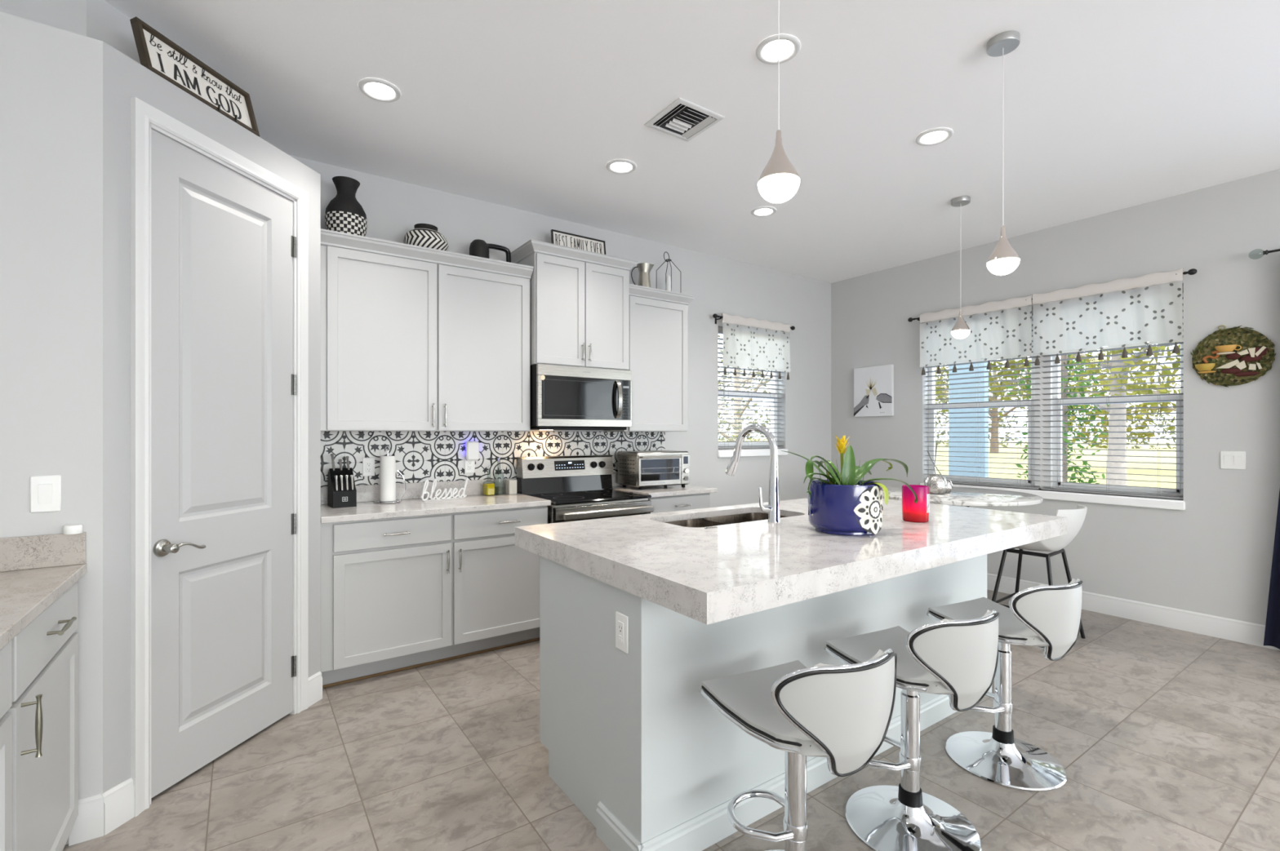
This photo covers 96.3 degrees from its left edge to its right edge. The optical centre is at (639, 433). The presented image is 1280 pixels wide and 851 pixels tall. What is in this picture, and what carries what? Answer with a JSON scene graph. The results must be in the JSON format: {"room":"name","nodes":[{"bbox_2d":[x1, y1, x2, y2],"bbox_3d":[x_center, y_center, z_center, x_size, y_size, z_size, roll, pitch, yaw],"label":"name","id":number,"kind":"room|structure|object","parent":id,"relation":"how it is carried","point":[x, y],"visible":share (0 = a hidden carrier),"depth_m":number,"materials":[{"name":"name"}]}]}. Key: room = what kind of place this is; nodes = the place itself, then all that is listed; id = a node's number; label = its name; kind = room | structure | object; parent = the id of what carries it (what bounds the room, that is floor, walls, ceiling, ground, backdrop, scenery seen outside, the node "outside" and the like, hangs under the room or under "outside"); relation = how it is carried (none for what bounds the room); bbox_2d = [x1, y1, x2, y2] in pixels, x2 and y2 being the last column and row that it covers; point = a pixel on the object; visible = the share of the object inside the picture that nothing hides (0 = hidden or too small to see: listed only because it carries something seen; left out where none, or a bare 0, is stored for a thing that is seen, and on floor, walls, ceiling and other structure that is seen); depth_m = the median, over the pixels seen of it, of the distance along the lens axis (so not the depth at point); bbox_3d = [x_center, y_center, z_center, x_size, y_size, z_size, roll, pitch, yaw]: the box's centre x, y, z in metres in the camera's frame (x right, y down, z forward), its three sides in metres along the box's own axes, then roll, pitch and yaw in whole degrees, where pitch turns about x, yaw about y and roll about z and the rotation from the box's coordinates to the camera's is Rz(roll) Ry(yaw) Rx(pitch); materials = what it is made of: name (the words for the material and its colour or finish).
{"room":"kitchen","nodes":[
{"label":"kitchen","id":0,"kind":"room"},
{"bbox_2d":[0,11,102,844],"bbox_3d":[-2.133,0.014,1.787,0.691,2.692,0.090,0,0,-35],"label":"wall","id":1,"kind":"structure","parent":0,"point":[51,77],"depth_m":1.88,"materials":[{"name":"paint"}]},
{"bbox_2d":[30,475,61,513],"bbox_3d":[-1.933,0.197,1.864,0.072,0.119,0.011,0,0,-35],"label":"light switch","id":2,"kind":"object","parent":1,"relation":"attached to","point":[45,491],"visible":1,"depth_m":1.86,"materials":[{"name":"white plastic"}]},
{"bbox_2d":[0,0,140,63],"bbox_3d":[-2.478,-1.496,2.500,0.938,0.328,1.068,0,0,-35],"label":"wall","id":3,"kind":"structure","parent":0,"point":[99,20],"depth_m":2.13,"materials":[{"name":"paint"}]},
{"bbox_2d":[102,41,318,793],"bbox_3d":[-1.784,0.014,2.447,0.100,2.692,1.000,0,0,10],"label":"wall","id":4,"kind":"structure","parent":0,"point":[124,78],"depth_m":2.01,"materials":[{"name":"paint"}]},
{"bbox_2d":[129,16,259,137],"bbox_3d":[-1.789,-1.428,2.341,0.091,0.205,0.490,0,0,10],"label":"framed sign","id":5,"kind":"object","parent":4,"relation":"on","point":[157,53],"visible":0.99,"depth_m":2.30,"materials":[{"name":"brown wood"}]},
{"bbox_2d":[68,671,322,846],"bbox_3d":[-1.734,1.291,2.409,0.070,0.138,1.082,0,0,13],"label":"baseboard","id":6,"kind":"structure","parent":4,"relation":"attached to","point":[100,815],"depth_m":1.95,"materials":[{"name":"white paint"}]},
{"bbox_2d":[130,97,308,817],"bbox_3d":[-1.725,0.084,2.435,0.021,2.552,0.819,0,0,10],"label":"trim","id":7,"kind":"structure","parent":4,"relation":"attached to","point":[142,113],"depth_m":2.07,"materials":[{"name":"white paint"}]},
{"bbox_2d":[151,128,296,798],"bbox_3d":[-1.721,0.112,2.439,0.106,2.465,0.688,0,0,10],"label":"door","id":8,"kind":"structure","parent":4,"relation":"in","point":[224,244],"depth_m":2.37,"materials":[{"name":"grey paint"}]},
{"bbox_2d":[318,173,320,671],"bbox_3d":[-1.860,0.014,3.180,0.092,2.692,0.654,0,0,-35],"label":"wall","id":9,"kind":"structure","parent":0,"point":[319,175],"depth_m":2.94,"materials":[{"name":"paint"}]},
{"bbox_2d":[289,155,831,507],"bbox_3d":[-0.581,-0.150,4.582,6.828,3.020,0.208,0,0,-35],"label":"wall","id":10,"kind":"structure","parent":0,"point":[392,208],"depth_m":5.00,"materials":[{"name":"paint"}]},
{"bbox_2d":[362,457,374,476],"bbox_3d":[-1.729,0.214,3.654,0.072,0.118,0.008,0,0,-35],"label":"wall outlet","id":11,"kind":"object","parent":10,"relation":"attached to","point":[368,464],"visible":1,"depth_m":3.65,"materials":[{"name":"white plastic"}]},
{"bbox_2d":[320,228,533,431],"bbox_3d":[-1.366,-0.577,3.697,1.302,1.126,0.367,0,0,-35],"label":"upper cabinet","id":12,"kind":"object","parent":10,"relation":"attached to","point":[414,338],"visible":0.98,"depth_m":3.53,"materials":[{"name":"grey paint"}]},
{"bbox_2d":[324,176,367,236],"bbox_3d":[-1.762,-1.327,3.439,0.228,0.372,0.228,0,0,-35],"label":"woven vase","id":13,"kind":"object","parent":12,"relation":"on","point":[344,213],"visible":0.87,"depth_m":3.37,"materials":[{"name":"black ceramic"}]},
{"bbox_2d":[403,223,448,251],"bbox_3d":[-1.382,-1.236,3.703,0.276,0.192,0.276,0,0,-35],"label":"vase","id":14,"kind":"object","parent":12,"relation":"on","point":[424,235],"visible":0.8,"depth_m":3.60,"materials":[{"name":"ceramic"}]},
{"bbox_2d":[469,239,511,262],"bbox_3d":[-1.028,-1.228,3.948,0.293,0.175,0.132,0,0,-35],"label":"sculpture","id":15,"kind":"object","parent":12,"relation":"on","point":[479,248],"visible":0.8,"depth_m":3.86,"materials":[{"name":"black metal"}]},
{"bbox_2d":[464,456,475,473],"bbox_3d":[-1.195,0.220,4.024,0.072,0.118,0.008,0,0,-35],"label":"wall outlet","id":16,"kind":"object","parent":10,"relation":"attached to","point":[469,467],"visible":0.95,"depth_m":4.02,"materials":[{"name":"white plastic"}]},
{"bbox_2d":[465,441,479,462],"bbox_3d":[-1.175,0.126,4.013,0.092,0.143,0.050,0,0,-35],"label":"plug","id":17,"kind":"object","parent":10,"relation":"attached to","point":[472,448],"visible":1,"depth_m":3.99,"materials":[{"name":"white plastic"}]},
{"bbox_2d":[511,239,638,370],"bbox_3d":[-0.493,-0.889,4.266,0.875,0.826,0.427,0,0,-35],"label":"upper cabinet","id":18,"kind":"object","parent":10,"relation":"attached to","point":[580,299],"visible":0.98,"depth_m":4.09,"materials":[{"name":"grey paint"}]},
{"bbox_2d":[551,229,605,254],"bbox_3d":[-0.457,-1.398,4.324,0.455,0.196,0.047,0,0,-35],"label":"framed sign","id":19,"kind":"object","parent":18,"relation":"on","point":[557,237],"visible":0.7,"depth_m":4.32,"materials":[{"name":"black metal"}]},
{"bbox_2d":[529,364,631,430],"bbox_3d":[-0.482,-0.247,4.251,0.768,0.449,0.464,0,0,-35],"label":"microwave","id":20,"kind":"object","parent":18,"relation":"attached to","point":[562,397],"visible":0.98,"depth_m":4.07,"materials":[{"name":"silver metal"}]},
{"bbox_2d":[603,284,696,431],"bbox_3d":[0.085,-0.577,4.704,0.674,1.126,0.366,0,0,-35],"label":"upper cabinet","id":21,"kind":"object","parent":10,"relation":"attached to","point":[659,318],"visible":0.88,"depth_m":4.58,"materials":[{"name":"grey paint"}]},
{"bbox_2d":[631,262,653,288],"bbox_3d":[0.025,-1.266,4.687,0.179,0.251,0.128,0,0,7],"label":"metal pitcher","id":22,"kind":"object","parent":21,"relation":"on","point":[644,268],"visible":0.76,"depth_m":4.64,"materials":[{"name":"silver metal"}]},
{"bbox_2d":[656,251,680,291],"bbox_3d":[0.241,-1.337,4.828,0.154,0.392,0.154,0,0,35],"label":"wire lantern","id":23,"kind":"object","parent":21,"relation":"on","point":[668,260],"visible":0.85,"depth_m":4.82,"materials":[{"name":"black metal"}]},
{"bbox_2d":[665,275,671,291],"bbox_3d":[0.241,-1.239,4.828,0.072,0.185,0.072,0,0,-35],"label":"candle","id":24,"kind":"object","parent":23,"relation":"in","point":[668,287],"visible":0.52,"depth_m":4.81,"materials":[{"name":"white wax"}]},
{"bbox_2d":[717,333,787,457],"bbox_3d":[1.077,-0.392,5.699,0.957,1.237,0.193,0,0,-35],"label":"window","id":25,"kind":"structure","parent":10,"relation":"in","point":[748,452],"depth_m":5.72,"materials":[{"name":"white plastic"}]},
{"bbox_2d":[718,326,783,449],"bbox_3d":[1.093,-0.427,5.677,0.929,1.161,0.067,0,0,-35],"label":"window blind","id":26,"kind":"object","parent":25,"relation":"attached to","point":[720,329],"visible":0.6,"depth_m":5.65,"materials":[{"name":"grey plastic"}]},
{"bbox_2d":[712,313,795,332],"bbox_3d":[1.113,-1.060,5.584,1.113,0.076,0.092,0,0,-35],"label":"curtain rod","id":27,"kind":"object","parent":10,"relation":"attached to","point":[715,316],"visible":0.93,"depth_m":5.31,"materials":[{"name":"black metal"}]},
{"bbox_2d":[720,312,790,379],"bbox_3d":[1.142,-0.831,5.564,0.925,0.573,0.043,0,0,-35],"label":"valance curtain","id":28,"kind":"object","parent":27,"relation":"hanging from","point":[744,346],"visible":1,"depth_m":5.55,"materials":[{"name":"fabric"}]},
{"bbox_2d":[62,589,1279,850],"bbox_3d":[2.323,1.420,0.395,6.828,0.120,10.400,0,0,-35],"label":"floor","id":29,"kind":"structure","parent":0,"point":[1164,739],"depth_m":2.30,"materials":[{"name":"tile"}]},
{"bbox_2d":[0,640,12,850],"bbox_3d":[-1.535,0.914,0.910,0.675,0.891,0.650,0,0,-35],"label":"base cabinet","id":30,"kind":"object","parent":29,"relation":"on","point":[6,652],"visible":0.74,"depth_m":1.30,"materials":[{"name":"grey paint"}]},
{"bbox_2d":[0,532,87,649],"bbox_3d":[-1.741,0.399,1.187,0.652,0.138,1.342,0,0,-35],"label":"countertop","id":31,"kind":"structure","parent":30,"relation":"on","point":[36,571],"depth_m":1.78,"materials":[{"name":"stone"}]},
{"bbox_2d":[62,524,82,534],"bbox_3d":[-1.867,0.316,1.887,0.046,0.027,0.046,0,0,-35],"label":"cap","id":32,"kind":"object","parent":31,"relation":"on","point":[69,529],"visible":1,"depth_m":1.87,"materials":[{"name":"white plastic"}]},
{"bbox_2d":[4,581,78,850],"bbox_3d":[-1.911,0.914,1.452,0.675,0.891,0.665,0,0,-35],"label":"base cabinet","id":33,"kind":"object","parent":29,"relation":"on","point":[44,709],"visible":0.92,"depth_m":1.59,"materials":[{"name":"grey paint"}]},
{"bbox_2d":[320,506,547,685],"bbox_3d":[-1.287,0.914,3.588,1.305,0.891,0.635,0,0,-35],"label":"base cabinet","id":34,"kind":"object","parent":29,"relation":"on","point":[397,593],"visible":0.94,"depth_m":3.29,"materials":[{"name":"grey paint"}]},
{"bbox_2d":[322,637,539,688],"bbox_3d":[-1.167,1.352,3.418,1.300,0.016,0.012,0,0,-35],"label":"trim","id":35,"kind":"structure","parent":34,"relation":"attached to","point":[535,639],"depth_m":3.35,"materials":[{"name":"grey wood"}]},
{"bbox_2d":[320,478,551,524],"bbox_3d":[-1.290,0.399,3.597,1.310,0.138,0.618,0,0,-35],"label":"countertop","id":36,"kind":"structure","parent":34,"relation":"on","point":[411,504],"depth_m":3.58,"materials":[{"name":"stone"}]},
{"bbox_2d":[327,467,356,508],"bbox_3d":[-1.784,0.323,3.432,0.124,0.225,0.176,0,0,-38],"label":"knife block","id":37,"kind":"object","parent":36,"relation":"on","point":[335,499],"visible":0.99,"depth_m":3.39,"materials":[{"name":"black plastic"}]},
{"bbox_2d":[374,446,405,503],"bbox_3d":[-1.588,0.256,3.608,0.153,0.354,0.152,0,0,16],"label":"paper towel holder","id":38,"kind":"object","parent":36,"relation":"on","point":[396,500],"visible":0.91,"depth_m":3.60,"materials":[{"name":"silver metal"}]},
{"bbox_2d":[379,456,395,502],"bbox_3d":[-1.588,0.283,3.608,0.093,0.280,0.093,0,0,-35],"label":"paper towel roll","id":39,"kind":"object","parent":38,"relation":"on","point":[387,464],"visible":0.99,"depth_m":3.57,"materials":[{"name":"white paper"}]},
{"bbox_2d":[420,477,468,501],"bbox_3d":[-1.281,0.364,3.766,0.323,0.141,0.013,0,0,-42],"label":"word sign","id":40,"kind":"object","parent":36,"relation":"on","point":[452,494],"visible":1,"depth_m":3.74,"materials":[{"name":"white paint"}]},
{"bbox_2d":[483,463,494,495],"bbox_3d":[-1.058,0.323,4.013,0.066,0.223,0.066,0,0,-43],"label":"oil bottle","id":41,"kind":"object","parent":36,"relation":"on","point":[488,488],"visible":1,"depth_m":3.99,"materials":[{"name":"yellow glass"}]},
{"bbox_2d":[505,479,516,494],"bbox_3d":[-0.922,0.383,4.106,0.062,0.104,0.064,0,0,-39],"label":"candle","id":42,"kind":"object","parent":36,"relation":"on","point":[510,484],"visible":1,"depth_m":4.08,"materials":[{"name":"white wax"}]},
{"bbox_2d":[516,454,653,524],"bbox_3d":[-0.399,0.752,4.147,0.766,1.156,0.690,0,0,-35],"label":"range","id":43,"kind":"object","parent":29,"relation":"on","point":[571,476],"visible":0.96,"depth_m":4.18,"materials":[{"name":"silver metal"}]},
{"bbox_2d":[525,489,651,505],"bbox_3d":[-0.383,0.454,4.123,0.766,0.020,0.548,0,0,-35],"label":"cooktop","id":44,"kind":"object","parent":43,"relation":"in","point":[567,497],"depth_m":4.05,"materials":[{"name":"black glass"}]},
{"bbox_2d":[648,493,710,513],"bbox_3d":[0.152,0.914,4.587,0.622,0.891,0.635,0,0,-35],"label":"drawer","id":45,"kind":"object","parent":29,"relation":"on","point":[697,501],"visible":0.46,"depth_m":4.35,"materials":[{"name":"grey paint"}]},
{"bbox_2d":[610,473,716,497],"bbox_3d":[0.163,0.399,4.605,0.664,0.138,0.618,0,0,-35],"label":"countertop","id":46,"kind":"structure","parent":45,"relation":"on","point":[664,491],"depth_m":4.46,"materials":[{"name":"stone"}]},
{"bbox_2d":[617,450,689,489],"bbox_3d":[0.120,0.290,4.620,0.491,0.290,0.374,0,0,-31],"label":"toaster oven","id":47,"kind":"object","parent":46,"relation":"on","point":[640,469],"visible":1,"depth_m":4.49,"materials":[{"name":"silver metal"}]},
{"bbox_2d":[539,515,991,850],"bbox_3d":[0.706,0.901,2.679,2.246,0.917,0.760,0,0,-35],"label":"kitchen island","id":48,"kind":"object","parent":29,"relation":"on","point":[632,740],"visible":0.5,"depth_m":1.97,"materials":[{"name":"grey paint"}]},
{"bbox_2d":[615,611,628,653],"bbox_3d":[-0.059,0.636,1.831,0.009,0.118,0.072,0,0,-35],"label":"wall outlet","id":49,"kind":"object","parent":48,"relation":"attached to","point":[621,620],"visible":1,"depth_m":1.82,"materials":[{"name":"white plastic"}]},
{"bbox_2d":[617,621,623,644],"bbox_3d":[-0.061,0.636,1.829,0.002,0.068,0.033,0,0,-35],"label":"receptacle","id":50,"kind":"object","parent":49,"relation":"attached to","point":[620,624],"depth_m":1.83,"materials":[{"name":"white plastic"}]},
{"bbox_2d":[515,497,1066,624],"bbox_3d":[0.773,0.453,2.668,2.342,0.082,1.269,0,0,-35],"label":"island countertop","id":51,"kind":"structure","parent":48,"relation":"on","point":[723,572],"depth_m":2.07,"materials":[{"name":"stone"}]},
{"bbox_2d":[664,512,787,527],"bbox_3d":[0.446,0.547,2.853,0.793,0.207,0.378,0,0,-35],"label":"sink","id":52,"kind":"object","parent":51,"relation":"in","point":[751,517],"visible":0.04,"depth_m":3.08,"materials":[{"name":"grey metal"}]},
{"bbox_2d":[724,424,780,523],"bbox_3d":[0.524,0.184,2.769,0.102,0.457,0.336,0,0,-37],"label":"tap","id":53,"kind":"object","parent":51,"relation":"on","point":[773,508],"visible":1,"depth_m":2.66,"materials":[{"name":"silver metal"}]},
{"bbox_2d":[808,480,883,535],"bbox_3d":[0.865,0.309,2.423,0.296,0.204,0.298,0,0,-33],"label":"plant pot","id":54,"kind":"object","parent":51,"relation":"on","point":[833,509],"visible":0.98,"depth_m":2.30,"materials":[{"name":"ceramic"}]},
{"bbox_2d":[780,434,917,505],"bbox_3d":[0.887,0.145,2.435,0.536,0.283,0.302,0,0,0],"label":"bromeliad","id":55,"kind":"object","parent":54,"relation":"in","point":[851,474],"visible":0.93,"depth_m":2.41,"materials":[{"name":"green plant"}]},
{"bbox_2d":[902,484,929,522],"bbox_3d":[1.296,0.329,2.694,0.118,0.164,0.116,0,0,29],"label":"candle holder","id":56,"kind":"object","parent":51,"relation":"on","point":[912,512],"visible":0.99,"depth_m":2.65,"materials":[{"name":"pink glass"}]},
{"bbox_2d":[699,648,897,850],"bbox_3d":[0.455,0.964,1.634,0.433,0.792,0.505,0,0,-26],"label":"bar stool","id":57,"kind":"object","parent":29,"relation":"on","point":[841,714],"visible":1,"depth_m":1.45,"materials":[{"name":"white leather"}]},
{"bbox_2d":[823,609,999,850],"bbox_3d":[0.946,0.964,1.974,0.433,0.792,0.505,0,0,-26],"label":"bar stool","id":58,"kind":"object","parent":29,"relation":"on","point":[958,660],"visible":0.93,"depth_m":1.92,"materials":[{"name":"white leather"}]},
{"bbox_2d":[882,485,1043,507],"bbox_3d":[2.277,0.900,4.245,1.160,0.920,1.160,0,0,-35],"label":"dining table","id":59,"kind":"object","parent":29,"relation":"on","point":[958,496],"visible":0.43,"depth_m":3.94,"materials":[{"name":"grey stone"}]},
{"bbox_2d":[924,443,947,494],"bbox_3d":[2.157,0.254,4.180,0.150,0.372,0.150,0,0,-35],"label":"apple ornament","id":60,"kind":"object","parent":59,"relation":"on","point":[937,483],"visible":0.94,"depth_m":4.13,"materials":[{"name":"silver metal"}]},
{"bbox_2d":[927,450,952,492],"bbox_3d":[2.250,0.284,4.277,0.182,0.312,0.104,0,0,-24],"label":"apple ornament","id":61,"kind":"object","parent":59,"relation":"on","point":[949,484],"visible":0.41,"depth_m":4.25,"materials":[{"name":"silver metal"}]},
{"bbox_2d":[926,578,1083,791],"bbox_3d":[1.521,0.964,2.373,0.433,0.792,0.505,0,0,-26],"label":"bar stool","id":62,"kind":"object","parent":29,"relation":"on","point":[1046,618],"visible":0.87,"depth_m":2.30,"materials":[{"name":"silver metal"}]},
{"bbox_2d":[991,505,1087,639],"bbox_3d":[2.639,0.917,3.797,0.512,0.891,0.509,0,0,-38],"label":"bar chair","id":63,"kind":"object","parent":29,"relation":"on","point":[1075,517],"visible":0.63,"depth_m":3.65,"materials":[{"name":"grey plastic"}]},
{"bbox_2d":[104,0,1279,283],"bbox_3d":[2.323,-1.735,0.395,6.828,0.150,10.400,0,0,-35],"label":"ceiling","id":64,"kind":"structure","parent":0,"point":[1109,105],"depth_m":2.91,"materials":[{"name":"white paint"}]},
{"bbox_2d":[358,77,400,102],"bbox_3d":[-1.257,-1.655,2.770,0.190,0.008,0.190,0,0,-35],"label":"recessed light","id":65,"kind":"object","parent":64,"relation":"in","point":[376,89],"visible":1,"depth_m":2.76,"materials":[{"name":"white paint"}]},
{"bbox_2d":[605,159,636,173],"bbox_3d":[-0.116,-1.655,3.561,0.190,0.008,0.190,0,0,-35],"label":"recessed light","id":66,"kind":"object","parent":64,"relation":"in","point":[617,166],"visible":1,"depth_m":3.55,"materials":[{"name":"white"}]},
{"bbox_2d":[644,97,724,142],"bbox_3d":[0.234,-1.653,3.040,0.304,0.014,0.304,0,0,-35],"label":"ceiling vent","id":67,"kind":"object","parent":64,"relation":"in","point":[682,119],"visible":1,"depth_m":3.03,"materials":[{"name":"white metal"}]},
{"bbox_2d":[751,206,776,217],"bbox_3d":[0.924,-1.655,4.282,0.190,0.008,0.190,0,0,-35],"label":"recessed light","id":68,"kind":"object","parent":64,"relation":"in","point":[762,211],"visible":1,"depth_m":4.28,"materials":[{"name":"white"}]},
{"bbox_2d":[755,34,800,64],"bbox_3d":[0.596,-1.655,2.476,0.190,0.008,0.190,0,0,-35],"label":"recessed light","id":69,"kind":"object","parent":64,"relation":"in","point":[766,51],"visible":0.92,"depth_m":2.47,"materials":[{"name":"white"}]},
{"bbox_2d":[757,0,799,203],"bbox_3d":[0.401,-1.165,1.657,0.120,0.990,0.120,0,0,-35],"label":"pendant light","id":70,"kind":"object","parent":64,"relation":"hanging from","point":[779,182],"visible":1,"depth_m":1.63,"materials":[{"name":"grey"}]},
{"bbox_2d":[915,127,953,146],"bbox_3d":[1.643,-1.655,3.202,0.190,0.008,0.190,0,0,-35],"label":"recessed light","id":71,"kind":"object","parent":64,"relation":"in","point":[934,136],"visible":1,"depth_m":3.20,"materials":[{"name":"white"}]},
{"bbox_2d":[951,195,970,338],"bbox_3d":[2.274,-1.165,4.064,0.120,0.990,0.120,0,0,-35],"label":"pendant light","id":72,"kind":"object","parent":64,"relation":"hanging from","point":[961,330],"visible":1,"depth_m":4.03,"materials":[{"name":"grey glass"}]},
{"bbox_2d":[986,31,1020,275],"bbox_3d":[1.534,-1.165,2.421,0.120,0.990,0.120,0,0,-35],"label":"pendant light","id":73,"kind":"object","parent":64,"relation":"hanging from","point":[1004,260],"visible":1,"depth_m":2.40,"materials":[{"name":"grey"}]},
{"bbox_2d":[831,168,1279,625],"bbox_3d":[5.103,-0.150,2.201,0.200,3.020,10.200,0,0,-35],"label":"wall","id":74,"kind":"structure","parent":0,"point":[1213,556],"depth_m":4.07,"materials":[{"name":"paint"}]},
{"bbox_2d":[853,364,893,417],"bbox_3d":[2.398,-0.430,5.892,0.039,0.512,0.434,0,0,-35],"label":"picture","id":75,"kind":"object","parent":74,"relation":"attached to","point":[873,386],"visible":1,"depth_m":5.87,"materials":[{"name":"white"}]},
{"bbox_2d":[920,293,1185,510],"bbox_3d":[3.289,-0.255,4.765,0.198,1.571,1.875,0,0,-35],"label":"window","id":76,"kind":"structure","parent":74,"relation":"in","point":[1144,502],"depth_m":4.68,"materials":[{"name":"white plastic"}]},
{"bbox_2d":[924,307,1040,489],"bbox_3d":[3.017,-0.287,5.115,0.057,1.501,0.962,0,0,-35],"label":"window blind","id":77,"kind":"object","parent":76,"relation":"attached to","point":[1019,358],"visible":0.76,"depth_m":5.10,"materials":[{"name":"grey plastic"}]},
{"bbox_2d":[1041,284,1183,500],"bbox_3d":[3.549,-0.287,4.348,0.057,1.501,0.866,0,0,-35],"label":"window blind","id":78,"kind":"object","parent":76,"relation":"attached to","point":[1178,343],"visible":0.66,"depth_m":4.29,"materials":[{"name":"grey plastic"}]},
{"bbox_2d":[907,268,1197,322],"bbox_3d":[3.187,-1.075,4.706,0.092,0.076,2.038,0,0,-35],"label":"curtain rod","id":79,"kind":"object","parent":74,"relation":"attached to","point":[1191,272],"visible":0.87,"depth_m":3.89,"materials":[{"name":"black metal"}]},
{"bbox_2d":[920,294,1032,375],"bbox_3d":[2.916,-0.841,5.038,0.046,0.583,0.936,0,0,-35],"label":"valance curtain","id":80,"kind":"object","parent":79,"relation":"hanging from","point":[1006,334],"visible":0.98,"depth_m":4.96,"materials":[{"name":"fabric"}]},
{"bbox_2d":[1032,267,1183,365],"bbox_3d":[3.443,-0.841,4.278,0.046,0.583,0.905,0,0,-35],"label":"valance curtain","id":81,"kind":"object","parent":79,"relation":"hanging from","point":[1153,314],"visible":1,"depth_m":4.22,"materials":[{"name":"fabric"}]},
{"bbox_2d":[986,573,1279,650],"bbox_3d":[3.119,1.291,4.872,0.016,0.138,3.550,0,0,-35],"label":"baseboard","id":82,"kind":"structure","parent":74,"relation":"attached to","point":[1246,633],"depth_m":4.04,"materials":[{"name":"white paint"}]},
{"bbox_2d":[1190,325,1275,387],"bbox_3d":[3.873,-0.510,3.755,0.050,0.414,0.396,0,0,-35],"label":"wreath","id":83,"kind":"object","parent":74,"relation":"attached to","point":[1234,356],"visible":1,"depth_m":3.75,"materials":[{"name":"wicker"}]},
{"bbox_2d":[1195,363,1215,371],"bbox_3d":[3.794,-0.444,3.853,0.030,0.046,0.100,0,0,-35],"label":"cup","id":84,"kind":"object","parent":83,"relation":"on","point":[1198,366],"depth_m":3.84,"materials":[{"name":"yellow ceramic"}]},
{"bbox_2d":[1214,344,1236,352],"bbox_3d":[3.851,-0.557,3.770,0.030,0.042,0.104,0,0,-35],"label":"cup","id":85,"kind":"object","parent":83,"relation":"on","point":[1218,348],"depth_m":3.76,"materials":[{"name":"ceramic"}]},
{"bbox_2d":[1220,451,1245,470],"bbox_3d":[3.892,0.177,3.762,0.011,0.119,0.118,0,0,-35],"label":"light switch","id":86,"kind":"object","parent":74,"relation":"attached to","point":[1228,460],"visible":1,"depth_m":3.76,"materials":[{"name":"white plastic"}]},
{"bbox_2d":[1248,248,1279,259],"bbox_3d":[4.942,-1.121,2.156,0.116,0.087,3.670,0,0,-35],"label":"curtain rod","id":87,"kind":"object","parent":74,"relation":"attached to","point":[1266,252],"visible":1,"depth_m":3.57,"materials":[{"name":"black metal"}]},
{"bbox_2d":[1263,489,1279,649],"bbox_3d":[4.071,0.112,3.368,0.064,2.440,0.557,0,0,-35],"label":"curtain","id":88,"kind":"object","parent":87,"relation":"hanging from","point":[1272,633],"visible":1,"depth_m":3.57,"materials":[{"name":"blue fabric"}]},
{"label":"outside","id":89,"kind":"structure","parent":0,"visible":0},
{"bbox_2d":[760,438,1176,443],"bbox_3d":[15.766,1.685,47.449,200.000,0.350,220.000,0,0,-35],"label":"ground","id":90,"kind":"structure","parent":89,"point":[760,438],"depth_m":101.65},
{"bbox_2d":[948,358,988,477],"bbox_3d":[4.270,-0.215,7.441,0.480,3.450,0.620,0,0,35],"label":"porch column","id":91,"kind":"structure","parent":90,"relation":"on","point":[968,460],"depth_m":7.23,"materials":[{"name":"blue paint"}]},
{"bbox_2d":[1005,352,1108,484],"bbox_3d":[6.445,-1.969,8.547,4.776,7.363,5.197,0,0,-35],"label":"tree","id":92,"kind":"object","parent":90,"relation":"on","point":[1063,357],"visible":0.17,"depth_m":8.60,"materials":[{"name":"green plant"}]},
{"bbox_2d":[935,342,1180,485],"bbox_3d":[10.886,-2.506,13.474,8.232,8.054,7.757,0,0,-35],"label":"tree","id":93,"kind":"object","parent":90,"relation":"on","point":[1119,482],"visible":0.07,"depth_m":12.86,"materials":[{"name":"green plant"}]},
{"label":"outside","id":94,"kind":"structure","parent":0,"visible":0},
{"bbox_2d":[718,438,1176,488],"bbox_3d":[14.007,1.495,67.528,140.000,0.030,145.000,0,0,-35],"label":"lawn","id":95,"kind":"structure","parent":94,"point":[1166,454],"depth_m":28.52,"materials":[{"name":"green plant"}]},
{"bbox_2d":[718,334,768,412],"bbox_3d":[2.711,-2.879,29.493,8.099,8.800,10.908,0,0,14],"label":"tree","id":96,"kind":"object","parent":95,"relation":"on","point":[721,378],"visible":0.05,"depth_m":30.65,"materials":[{"name":"green plant"}]},
{"bbox_2d":[718,333,770,441],"bbox_3d":[3.784,-2.401,20.265,6.820,7.846,7.956,0,0,20],"label":"tree","id":97,"kind":"object","parent":95,"relation":"on","point":[735,416],"visible":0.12,"depth_m":20.26,"materials":[{"name":"green plant"}]},
{"bbox_2d":[718,389,1177,448],"bbox_3d":[32.707,-0.587,65.295,39.441,7.923,87.823,0,0,-35],"label":"treeline","id":98,"kind":"object","parent":95,"relation":"on","point":[1089,441],"visible":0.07,"depth_m":57.81,"materials":[{"name":"green plant"}]},
{"bbox_2d":[935,352,1108,453],"bbox_3d":[26.619,-2.617,42.813,11.994,8.284,11.043,0,0,9],"label":"tree","id":99,"kind":"object","parent":95,"relation":"on","point":[993,420],"visible":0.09,"depth_m":42.48,"materials":[{"name":"green plant"}]},
{"bbox_2d":[1067,360,1180,448],"bbox_3d":[22.353,-3.155,20.833,10.331,9.351,11.104,0,0,-28],"label":"tree","id":100,"kind":"object","parent":95,"relation":"on","point":[1151,380],"visible":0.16,"depth_m":22.11,"materials":[{"name":"green plant"}]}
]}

